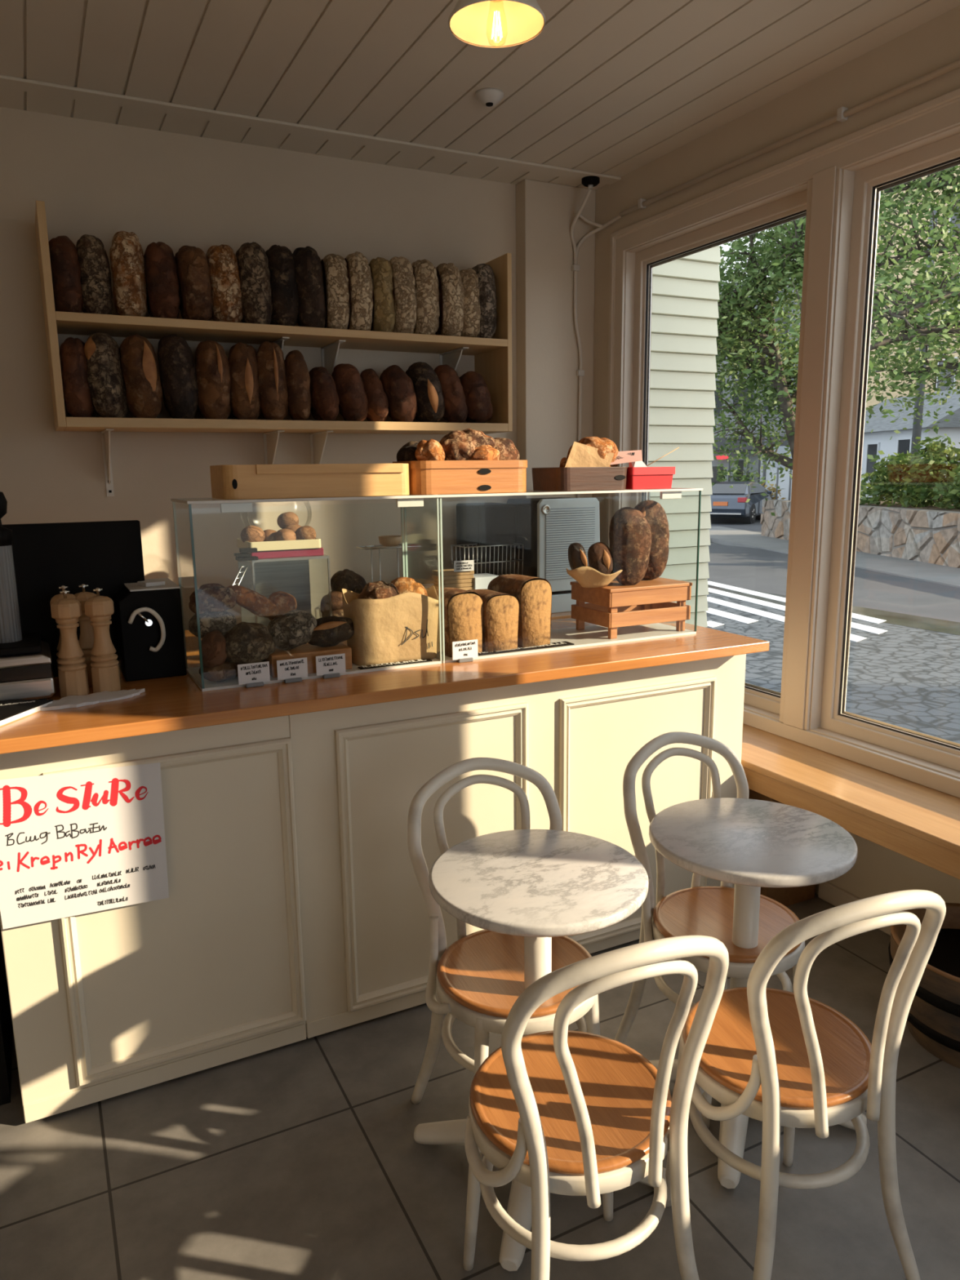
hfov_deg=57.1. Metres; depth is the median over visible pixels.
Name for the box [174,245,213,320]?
bread loaf
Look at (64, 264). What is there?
bread loaf
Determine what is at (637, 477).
box
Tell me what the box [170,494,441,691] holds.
display case
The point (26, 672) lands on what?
press
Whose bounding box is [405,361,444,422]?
bread loaf
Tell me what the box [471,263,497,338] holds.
bread loaf
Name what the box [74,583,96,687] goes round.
pepper mill
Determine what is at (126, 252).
bread loaf
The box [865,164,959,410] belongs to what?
apartment building
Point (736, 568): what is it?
road
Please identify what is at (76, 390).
bread loaf
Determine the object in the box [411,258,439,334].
bread loaf
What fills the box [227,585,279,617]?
bread loaf
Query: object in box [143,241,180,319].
bread loaf
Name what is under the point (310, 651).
wooden block
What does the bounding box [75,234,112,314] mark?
bread loaf
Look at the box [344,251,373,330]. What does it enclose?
bread loaf
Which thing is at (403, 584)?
bread loaf
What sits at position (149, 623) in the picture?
box
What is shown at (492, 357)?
shelf
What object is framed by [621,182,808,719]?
window
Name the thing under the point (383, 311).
bread loaf
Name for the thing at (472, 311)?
bread loaf
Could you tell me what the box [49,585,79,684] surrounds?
pepper mill
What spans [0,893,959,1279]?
floor
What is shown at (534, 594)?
loaf
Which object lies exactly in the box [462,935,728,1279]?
bentwood chair
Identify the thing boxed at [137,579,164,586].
note
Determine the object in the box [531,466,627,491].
box
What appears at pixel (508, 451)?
bread loaf
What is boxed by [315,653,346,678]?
price tag
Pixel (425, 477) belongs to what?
wooden basket
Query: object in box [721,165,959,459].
street tree
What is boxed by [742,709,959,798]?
trim
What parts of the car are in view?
licence plate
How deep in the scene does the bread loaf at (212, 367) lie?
3.48 m
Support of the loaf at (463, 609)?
in the display case at (592, 635)
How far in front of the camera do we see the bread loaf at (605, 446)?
3.01 m
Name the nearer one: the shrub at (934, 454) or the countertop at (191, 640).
the countertop at (191, 640)
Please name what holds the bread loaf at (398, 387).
on the shelf
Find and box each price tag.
[237,661,270,688]
[276,657,307,683]
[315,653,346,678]
[452,639,477,662]
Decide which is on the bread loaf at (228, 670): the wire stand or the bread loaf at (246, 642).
the bread loaf at (246, 642)
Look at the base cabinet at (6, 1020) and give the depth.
2.44 m
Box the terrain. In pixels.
[859,498,959,511]
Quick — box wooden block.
[264,642,351,677]
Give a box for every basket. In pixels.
[392,460,527,494]
[450,542,523,575]
[888,902,959,1068]
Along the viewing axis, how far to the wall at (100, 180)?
3.73 m
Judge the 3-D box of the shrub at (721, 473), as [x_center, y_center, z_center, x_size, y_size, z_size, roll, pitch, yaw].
[10.775,-6.252,37.296,2.952,2.203,2.329,-6,12,-26]
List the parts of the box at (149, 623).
handle, lid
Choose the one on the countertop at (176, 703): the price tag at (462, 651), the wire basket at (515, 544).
the price tag at (462, 651)
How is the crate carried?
in the display case at (592, 635)
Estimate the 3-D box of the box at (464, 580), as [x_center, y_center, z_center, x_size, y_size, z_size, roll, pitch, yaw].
[-0.112,-0.263,3.881,0.150,0.016,0.120,-6,12,-26]
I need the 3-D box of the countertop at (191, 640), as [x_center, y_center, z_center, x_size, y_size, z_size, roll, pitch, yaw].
[-0.954,0.470,3.737,3.700,1.000,0.510,-6,12,-26]
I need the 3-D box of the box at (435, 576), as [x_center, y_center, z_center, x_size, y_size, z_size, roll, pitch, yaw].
[-0.120,-0.280,3.873,0.150,0.016,0.120,-6,12,-26]
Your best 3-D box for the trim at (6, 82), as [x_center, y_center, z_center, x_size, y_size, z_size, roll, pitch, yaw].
[-1.375,-1.958,3.182,4.520,0.012,0.090,-6,12,-26]
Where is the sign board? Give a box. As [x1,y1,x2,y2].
[772,445,791,500]
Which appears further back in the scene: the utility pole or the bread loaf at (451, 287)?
the utility pole
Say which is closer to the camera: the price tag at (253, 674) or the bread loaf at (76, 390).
the price tag at (253, 674)
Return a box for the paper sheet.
[564,441,614,466]
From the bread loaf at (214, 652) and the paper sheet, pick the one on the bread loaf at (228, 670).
the bread loaf at (214, 652)
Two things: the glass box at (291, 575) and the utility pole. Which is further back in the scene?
the utility pole
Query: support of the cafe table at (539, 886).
on the floor
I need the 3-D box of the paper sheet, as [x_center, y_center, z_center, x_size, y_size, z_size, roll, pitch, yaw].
[0.372,-0.625,2.981,0.190,0.090,0.015,-4,11,-19]
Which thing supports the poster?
attached to the base cabinet at (105, 1004)
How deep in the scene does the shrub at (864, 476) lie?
24.13 m
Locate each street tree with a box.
[711,168,959,515]
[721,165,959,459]
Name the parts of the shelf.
panel, panel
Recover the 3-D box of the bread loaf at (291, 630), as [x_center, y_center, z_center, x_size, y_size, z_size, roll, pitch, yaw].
[-0.562,-0.029,2.630,0.144,0.117,0.119,-11,15,-42]
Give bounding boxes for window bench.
[741,723,959,906]
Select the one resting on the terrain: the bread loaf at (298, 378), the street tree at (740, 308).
the street tree at (740, 308)
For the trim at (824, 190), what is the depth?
3.27 m
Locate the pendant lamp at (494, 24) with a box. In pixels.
[448,0,545,48]
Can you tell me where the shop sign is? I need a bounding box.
[715,455,728,459]
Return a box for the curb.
[707,584,959,635]
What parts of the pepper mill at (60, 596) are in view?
knob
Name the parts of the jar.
lid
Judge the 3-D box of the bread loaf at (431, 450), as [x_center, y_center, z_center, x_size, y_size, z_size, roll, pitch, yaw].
[-0.154,-0.580,2.743,0.092,0.087,0.085,0,11,6]
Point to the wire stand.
(408, 544)
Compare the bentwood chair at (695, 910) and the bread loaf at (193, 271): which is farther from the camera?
the bread loaf at (193, 271)
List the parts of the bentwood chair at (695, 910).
frame, leg, seat, leg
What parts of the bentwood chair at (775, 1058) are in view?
leg, seat, leg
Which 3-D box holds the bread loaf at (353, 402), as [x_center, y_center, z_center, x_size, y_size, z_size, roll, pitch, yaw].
[-0.562,-1.064,3.813,0.155,0.248,0.204,-4,11,-18]
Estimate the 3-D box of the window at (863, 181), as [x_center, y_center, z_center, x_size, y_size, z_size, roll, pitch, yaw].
[1.620,-0.535,2.667,0.104,2.017,1.358,-6,12,-26]
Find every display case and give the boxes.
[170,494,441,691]
[403,488,702,662]
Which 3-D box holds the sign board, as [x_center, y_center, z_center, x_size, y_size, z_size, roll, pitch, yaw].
[11.273,-5.851,33.013,0.722,2.750,0.210,2,11,14]
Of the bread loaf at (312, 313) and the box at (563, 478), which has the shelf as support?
the bread loaf at (312, 313)
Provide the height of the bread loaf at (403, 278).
0.334 m
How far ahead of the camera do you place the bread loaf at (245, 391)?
3.53 m
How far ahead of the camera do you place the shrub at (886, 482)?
21.42 m
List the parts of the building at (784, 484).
post, post, post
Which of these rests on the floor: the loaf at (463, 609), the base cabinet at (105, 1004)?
the base cabinet at (105, 1004)
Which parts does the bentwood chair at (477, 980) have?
leg, frame, seat, leg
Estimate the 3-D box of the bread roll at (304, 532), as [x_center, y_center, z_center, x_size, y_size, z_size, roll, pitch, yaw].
[-0.709,-0.428,3.590,0.084,0.072,0.086,-2,11,-5]
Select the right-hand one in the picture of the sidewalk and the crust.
the sidewalk
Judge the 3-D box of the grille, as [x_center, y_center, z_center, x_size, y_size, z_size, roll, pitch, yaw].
[0.419,-0.445,4.079,0.265,0.316,0.004,-6,12,-26]
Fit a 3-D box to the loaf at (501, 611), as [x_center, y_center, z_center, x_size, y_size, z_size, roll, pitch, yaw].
[0.023,-0.071,2.958,0.136,0.191,0.204,-7,12,-30]
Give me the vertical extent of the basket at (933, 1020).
0.300 m
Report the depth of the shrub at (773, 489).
33.97 m
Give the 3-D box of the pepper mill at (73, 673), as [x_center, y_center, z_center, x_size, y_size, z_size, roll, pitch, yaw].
[-1.112,0.008,2.392,0.072,0.291,0.072,-4,11,-14]
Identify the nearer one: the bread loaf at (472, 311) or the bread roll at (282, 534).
the bread roll at (282, 534)
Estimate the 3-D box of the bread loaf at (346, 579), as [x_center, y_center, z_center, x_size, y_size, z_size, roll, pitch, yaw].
[-0.555,-0.233,3.739,0.151,0.136,0.135,-7,12,-29]
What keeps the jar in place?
on the press
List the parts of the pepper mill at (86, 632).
knob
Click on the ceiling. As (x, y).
(611, 87)
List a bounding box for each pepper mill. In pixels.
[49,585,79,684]
[50,589,88,697]
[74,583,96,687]
[84,587,120,693]
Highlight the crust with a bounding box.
[559,457,568,467]
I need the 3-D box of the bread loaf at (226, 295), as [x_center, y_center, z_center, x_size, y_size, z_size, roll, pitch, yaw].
[-1.020,-1.409,3.534,0.134,0.314,0.208,-5,11,-19]
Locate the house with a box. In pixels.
[859,388,959,498]
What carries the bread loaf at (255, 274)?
on the shelf
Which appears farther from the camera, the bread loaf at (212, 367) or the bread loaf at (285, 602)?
the bread loaf at (212, 367)
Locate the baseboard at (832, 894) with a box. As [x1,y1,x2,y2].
[817,881,890,935]
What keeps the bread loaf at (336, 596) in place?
on the countertop at (191, 640)
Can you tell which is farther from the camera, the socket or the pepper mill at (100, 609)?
the pepper mill at (100, 609)
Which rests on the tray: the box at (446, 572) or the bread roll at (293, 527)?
the bread roll at (293, 527)
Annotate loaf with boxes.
[48,235,83,312]
[59,337,94,417]
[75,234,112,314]
[84,332,127,417]
[109,231,147,316]
[119,334,162,417]
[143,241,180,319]
[157,334,198,418]
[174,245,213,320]
[188,582,236,613]
[188,611,236,638]
[195,340,231,419]
[199,659,239,681]
[200,630,226,668]
[206,244,243,322]
[223,622,275,664]
[227,342,260,419]
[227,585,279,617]
[235,241,272,324]
[256,341,288,420]
[265,244,298,325]
[267,591,297,620]
[267,609,316,650]
[284,350,311,420]
[293,246,326,328]
[307,615,354,647]
[309,366,339,421]
[320,253,351,328]
[320,590,342,617]
[328,608,343,617]
[330,568,366,594]
[331,363,368,421]
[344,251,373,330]
[356,580,399,599]
[360,368,388,421]
[368,257,395,332]
[379,364,417,422]
[389,256,417,333]
[391,577,427,595]
[396,440,444,461]
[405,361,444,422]
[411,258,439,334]
[414,439,444,460]
[434,364,467,422]
[435,262,463,336]
[435,587,484,657]
[439,427,496,460]
[458,371,493,422]
[459,268,480,337]
[467,588,519,652]
[469,444,499,460]
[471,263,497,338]
[487,573,551,648]
[493,437,519,460]
[566,436,618,466]
[608,506,651,585]
[634,499,669,579]
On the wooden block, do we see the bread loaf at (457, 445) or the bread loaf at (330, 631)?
the bread loaf at (330, 631)
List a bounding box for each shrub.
[711,466,760,486]
[760,482,785,499]
[859,450,951,506]
[859,468,871,500]
[886,427,959,507]
[932,459,959,509]
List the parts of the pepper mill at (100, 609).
knob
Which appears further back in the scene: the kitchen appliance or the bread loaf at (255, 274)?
the kitchen appliance
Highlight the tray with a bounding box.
[236,537,320,551]
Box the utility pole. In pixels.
[910,207,937,459]
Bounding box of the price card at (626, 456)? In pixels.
[610,449,642,464]
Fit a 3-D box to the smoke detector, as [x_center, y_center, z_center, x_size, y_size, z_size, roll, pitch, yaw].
[0.034,-1.966,3.213,0.104,0.043,0.104,-6,12,-26]
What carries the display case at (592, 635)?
on the countertop at (176, 703)
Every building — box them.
[711,278,801,500]
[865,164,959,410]
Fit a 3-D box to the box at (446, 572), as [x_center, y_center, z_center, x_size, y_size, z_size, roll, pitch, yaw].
[-0.118,-0.297,3.871,0.150,0.016,0.120,-6,12,-26]
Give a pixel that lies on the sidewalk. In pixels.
(948, 575)
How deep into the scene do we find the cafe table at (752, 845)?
2.16 m
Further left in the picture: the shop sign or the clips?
the clips
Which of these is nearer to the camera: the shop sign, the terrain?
the terrain
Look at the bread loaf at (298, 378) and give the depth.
3.63 m
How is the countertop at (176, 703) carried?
on the base cabinet at (358, 771)
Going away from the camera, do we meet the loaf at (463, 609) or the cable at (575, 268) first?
the loaf at (463, 609)
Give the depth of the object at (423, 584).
3.81 m
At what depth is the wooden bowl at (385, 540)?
3.67 m
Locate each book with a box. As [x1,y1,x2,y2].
[0,699,53,726]
[239,546,323,559]
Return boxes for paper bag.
[342,585,438,666]
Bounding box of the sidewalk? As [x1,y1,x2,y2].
[709,526,959,587]
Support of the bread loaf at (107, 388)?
on the shelf
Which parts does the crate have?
leg, leg, leg, leg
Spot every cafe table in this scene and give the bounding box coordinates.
[413,829,666,1271]
[648,797,866,1188]
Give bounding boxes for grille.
[545,508,595,579]
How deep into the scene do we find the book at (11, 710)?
2.23 m
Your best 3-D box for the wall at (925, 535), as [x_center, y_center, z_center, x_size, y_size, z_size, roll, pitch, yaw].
[9.930,-0.894,11.619,0.409,1.060,28.604,-2,11,-6]
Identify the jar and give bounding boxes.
[0,491,22,643]
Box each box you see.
[113,577,186,681]
[209,463,409,499]
[237,554,332,626]
[431,568,474,576]
[431,573,473,580]
[433,577,474,584]
[433,582,474,587]
[434,586,473,590]
[472,573,498,589]
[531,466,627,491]
[625,466,675,489]
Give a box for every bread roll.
[240,525,265,542]
[263,529,276,541]
[275,528,296,541]
[276,511,298,528]
[282,524,301,540]
[296,525,315,539]
[568,542,588,569]
[587,542,613,573]
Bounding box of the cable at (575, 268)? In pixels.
[569,188,622,497]
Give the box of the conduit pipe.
[619,58,959,216]
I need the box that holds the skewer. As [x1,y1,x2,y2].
[646,447,679,466]
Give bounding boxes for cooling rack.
[225,565,248,611]
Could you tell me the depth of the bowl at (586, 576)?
3.03 m
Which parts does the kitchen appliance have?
panel, drawer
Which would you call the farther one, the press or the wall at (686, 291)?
the wall at (686, 291)
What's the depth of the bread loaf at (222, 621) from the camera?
2.51 m
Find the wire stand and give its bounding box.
[355,543,420,582]
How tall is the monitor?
0.455 m
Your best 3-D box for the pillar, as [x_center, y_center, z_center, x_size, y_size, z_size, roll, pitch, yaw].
[0.387,-0.721,4.556,0.398,3.000,0.095,-6,12,-26]
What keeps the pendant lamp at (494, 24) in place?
hanging from the ceiling
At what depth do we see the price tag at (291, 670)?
2.53 m
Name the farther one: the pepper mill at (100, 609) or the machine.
the machine
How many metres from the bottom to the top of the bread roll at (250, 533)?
0.078 m
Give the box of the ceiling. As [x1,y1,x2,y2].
[0,0,959,190]
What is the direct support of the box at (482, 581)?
on the box
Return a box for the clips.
[233,547,258,560]
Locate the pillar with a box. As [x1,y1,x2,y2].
[515,178,595,498]
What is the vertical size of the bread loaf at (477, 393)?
0.237 m
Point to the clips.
(243, 555)
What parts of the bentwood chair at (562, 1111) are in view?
leg, seat, leg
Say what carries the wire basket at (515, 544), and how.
on the tin
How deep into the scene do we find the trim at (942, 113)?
3.43 m
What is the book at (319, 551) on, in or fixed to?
on the glass box at (291, 575)
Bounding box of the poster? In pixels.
[0,762,168,928]
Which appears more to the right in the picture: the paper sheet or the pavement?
the pavement
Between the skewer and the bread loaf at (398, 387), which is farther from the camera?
the bread loaf at (398, 387)
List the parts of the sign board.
post, post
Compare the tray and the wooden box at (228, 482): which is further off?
the tray
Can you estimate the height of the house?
4.730 m
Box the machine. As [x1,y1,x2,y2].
[456,502,516,575]
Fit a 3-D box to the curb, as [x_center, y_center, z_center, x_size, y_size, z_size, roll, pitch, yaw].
[6.655,0.207,9.147,0.800,0.104,50.000,-6,12,-26]
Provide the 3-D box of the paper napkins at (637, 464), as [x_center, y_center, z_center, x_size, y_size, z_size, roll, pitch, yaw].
[0.567,-0.608,3.163,0.065,0.110,0.050,-6,12,-26]
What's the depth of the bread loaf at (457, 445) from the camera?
2.76 m
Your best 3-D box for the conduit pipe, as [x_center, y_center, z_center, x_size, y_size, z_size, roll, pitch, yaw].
[2.004,-1.521,1.522,0.031,0.040,5.960,-6,12,-26]
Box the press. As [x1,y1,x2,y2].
[0,634,55,700]
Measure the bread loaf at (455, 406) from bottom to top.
0.266 m
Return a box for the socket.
[490,0,502,2]
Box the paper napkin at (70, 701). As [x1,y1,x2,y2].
[40,688,145,711]
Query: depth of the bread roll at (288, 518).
3.57 m
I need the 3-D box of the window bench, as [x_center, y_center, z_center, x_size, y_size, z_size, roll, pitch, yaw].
[2.042,1.044,1.627,0.357,0.590,5.280,-6,12,-26]
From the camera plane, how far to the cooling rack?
3.40 m
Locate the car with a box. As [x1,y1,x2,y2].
[706,481,777,524]
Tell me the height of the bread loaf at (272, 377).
0.326 m
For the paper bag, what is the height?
0.228 m
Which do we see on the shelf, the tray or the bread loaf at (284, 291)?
the bread loaf at (284, 291)
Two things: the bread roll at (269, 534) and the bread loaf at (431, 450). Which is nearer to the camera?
the bread loaf at (431, 450)
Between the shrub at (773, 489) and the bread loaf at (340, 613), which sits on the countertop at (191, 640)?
the bread loaf at (340, 613)
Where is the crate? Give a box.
[569,577,692,639]
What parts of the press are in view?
plate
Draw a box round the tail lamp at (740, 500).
[737,497,747,502]
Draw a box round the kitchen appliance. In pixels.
[506,497,599,613]
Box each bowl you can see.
[377,535,401,546]
[566,565,622,587]
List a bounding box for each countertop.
[0,617,768,754]
[184,611,571,656]
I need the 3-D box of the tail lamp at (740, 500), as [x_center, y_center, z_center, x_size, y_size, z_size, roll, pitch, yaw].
[9.218,-4.916,30.969,0.305,0.170,0.205,6,13,32]
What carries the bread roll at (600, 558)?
in the bowl at (586, 576)
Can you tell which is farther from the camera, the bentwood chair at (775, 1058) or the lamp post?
the lamp post
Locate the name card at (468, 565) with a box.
[453,560,474,572]
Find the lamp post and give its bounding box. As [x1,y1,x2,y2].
[762,405,777,488]
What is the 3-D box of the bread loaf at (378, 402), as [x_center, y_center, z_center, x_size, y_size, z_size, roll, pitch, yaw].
[-0.471,-1.069,3.878,0.127,0.237,0.202,-3,11,-14]
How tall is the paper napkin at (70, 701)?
0.010 m
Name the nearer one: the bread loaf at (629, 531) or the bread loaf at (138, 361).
the bread loaf at (629, 531)
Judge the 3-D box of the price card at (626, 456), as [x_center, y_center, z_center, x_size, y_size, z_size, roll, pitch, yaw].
[0.504,-0.635,3.069,0.185,0.053,0.060,-6,12,-26]
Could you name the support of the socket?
attached to the pendant lamp at (494, 24)
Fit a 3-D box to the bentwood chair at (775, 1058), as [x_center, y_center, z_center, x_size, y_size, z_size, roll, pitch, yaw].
[0.641,0.859,1.829,0.457,0.920,0.489,-5,11,-19]
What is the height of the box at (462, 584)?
0.016 m
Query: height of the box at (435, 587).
0.016 m
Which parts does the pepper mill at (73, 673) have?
knob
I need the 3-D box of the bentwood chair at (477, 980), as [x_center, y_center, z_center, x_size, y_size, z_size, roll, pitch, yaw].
[0.074,0.797,2.188,0.457,0.920,0.489,-5,12,-22]
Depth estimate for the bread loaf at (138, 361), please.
3.36 m
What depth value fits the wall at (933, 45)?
3.25 m
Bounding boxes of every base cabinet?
[0,715,306,1123]
[0,926,13,1105]
[288,653,746,1038]
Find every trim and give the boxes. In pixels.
[0,74,621,184]
[605,88,959,548]
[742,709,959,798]
[779,165,842,729]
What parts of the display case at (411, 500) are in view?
pane, rail, plate, name strip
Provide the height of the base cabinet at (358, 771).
1.016 m
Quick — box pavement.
[705,593,959,743]
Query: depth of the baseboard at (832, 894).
3.37 m
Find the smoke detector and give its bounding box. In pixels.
[475,87,503,106]
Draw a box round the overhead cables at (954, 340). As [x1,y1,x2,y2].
[790,339,957,395]
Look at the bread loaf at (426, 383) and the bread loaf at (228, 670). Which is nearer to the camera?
the bread loaf at (228, 670)
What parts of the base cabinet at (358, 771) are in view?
panel moulding, panel moulding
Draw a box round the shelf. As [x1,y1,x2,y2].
[35,200,512,496]
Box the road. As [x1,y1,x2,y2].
[706,520,959,641]
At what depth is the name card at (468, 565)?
3.81 m
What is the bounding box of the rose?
[581,175,599,189]
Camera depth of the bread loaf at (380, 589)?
2.73 m
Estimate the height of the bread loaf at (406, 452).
0.106 m
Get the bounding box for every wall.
[0,106,516,630]
[591,5,959,903]
[647,245,720,626]
[760,499,959,568]
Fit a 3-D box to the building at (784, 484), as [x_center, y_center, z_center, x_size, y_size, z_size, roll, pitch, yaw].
[9.515,-10.486,39.418,13.204,9.500,4.502,2,11,16]
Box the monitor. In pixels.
[2,520,144,677]
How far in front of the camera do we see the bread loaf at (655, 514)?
3.20 m
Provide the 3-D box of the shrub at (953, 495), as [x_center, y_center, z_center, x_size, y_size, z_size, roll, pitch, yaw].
[10.795,-3.235,18.618,1.986,1.415,2.388,-6,12,-26]
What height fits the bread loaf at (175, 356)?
0.330 m
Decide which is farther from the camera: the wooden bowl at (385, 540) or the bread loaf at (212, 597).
the wooden bowl at (385, 540)
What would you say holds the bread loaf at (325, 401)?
on the shelf
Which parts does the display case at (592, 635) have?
name strip, plate, pane, rail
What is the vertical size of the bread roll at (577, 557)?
0.121 m
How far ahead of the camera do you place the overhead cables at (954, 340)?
26.19 m
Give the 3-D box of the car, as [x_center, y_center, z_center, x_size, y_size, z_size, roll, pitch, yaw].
[9.808,-5.188,33.185,1.975,1.540,4.642,6,13,32]
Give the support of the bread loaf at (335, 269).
on the shelf
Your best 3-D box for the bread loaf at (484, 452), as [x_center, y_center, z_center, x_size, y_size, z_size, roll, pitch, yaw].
[0.005,-0.578,2.798,0.116,0.085,0.092,-1,11,-2]
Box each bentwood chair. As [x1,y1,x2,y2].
[407,757,599,1196]
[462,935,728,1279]
[614,731,804,1128]
[665,889,946,1279]
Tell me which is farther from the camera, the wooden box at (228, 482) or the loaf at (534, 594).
the loaf at (534, 594)
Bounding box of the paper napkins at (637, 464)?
[629,460,647,466]
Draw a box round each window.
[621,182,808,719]
[809,124,959,778]
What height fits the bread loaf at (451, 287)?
0.330 m

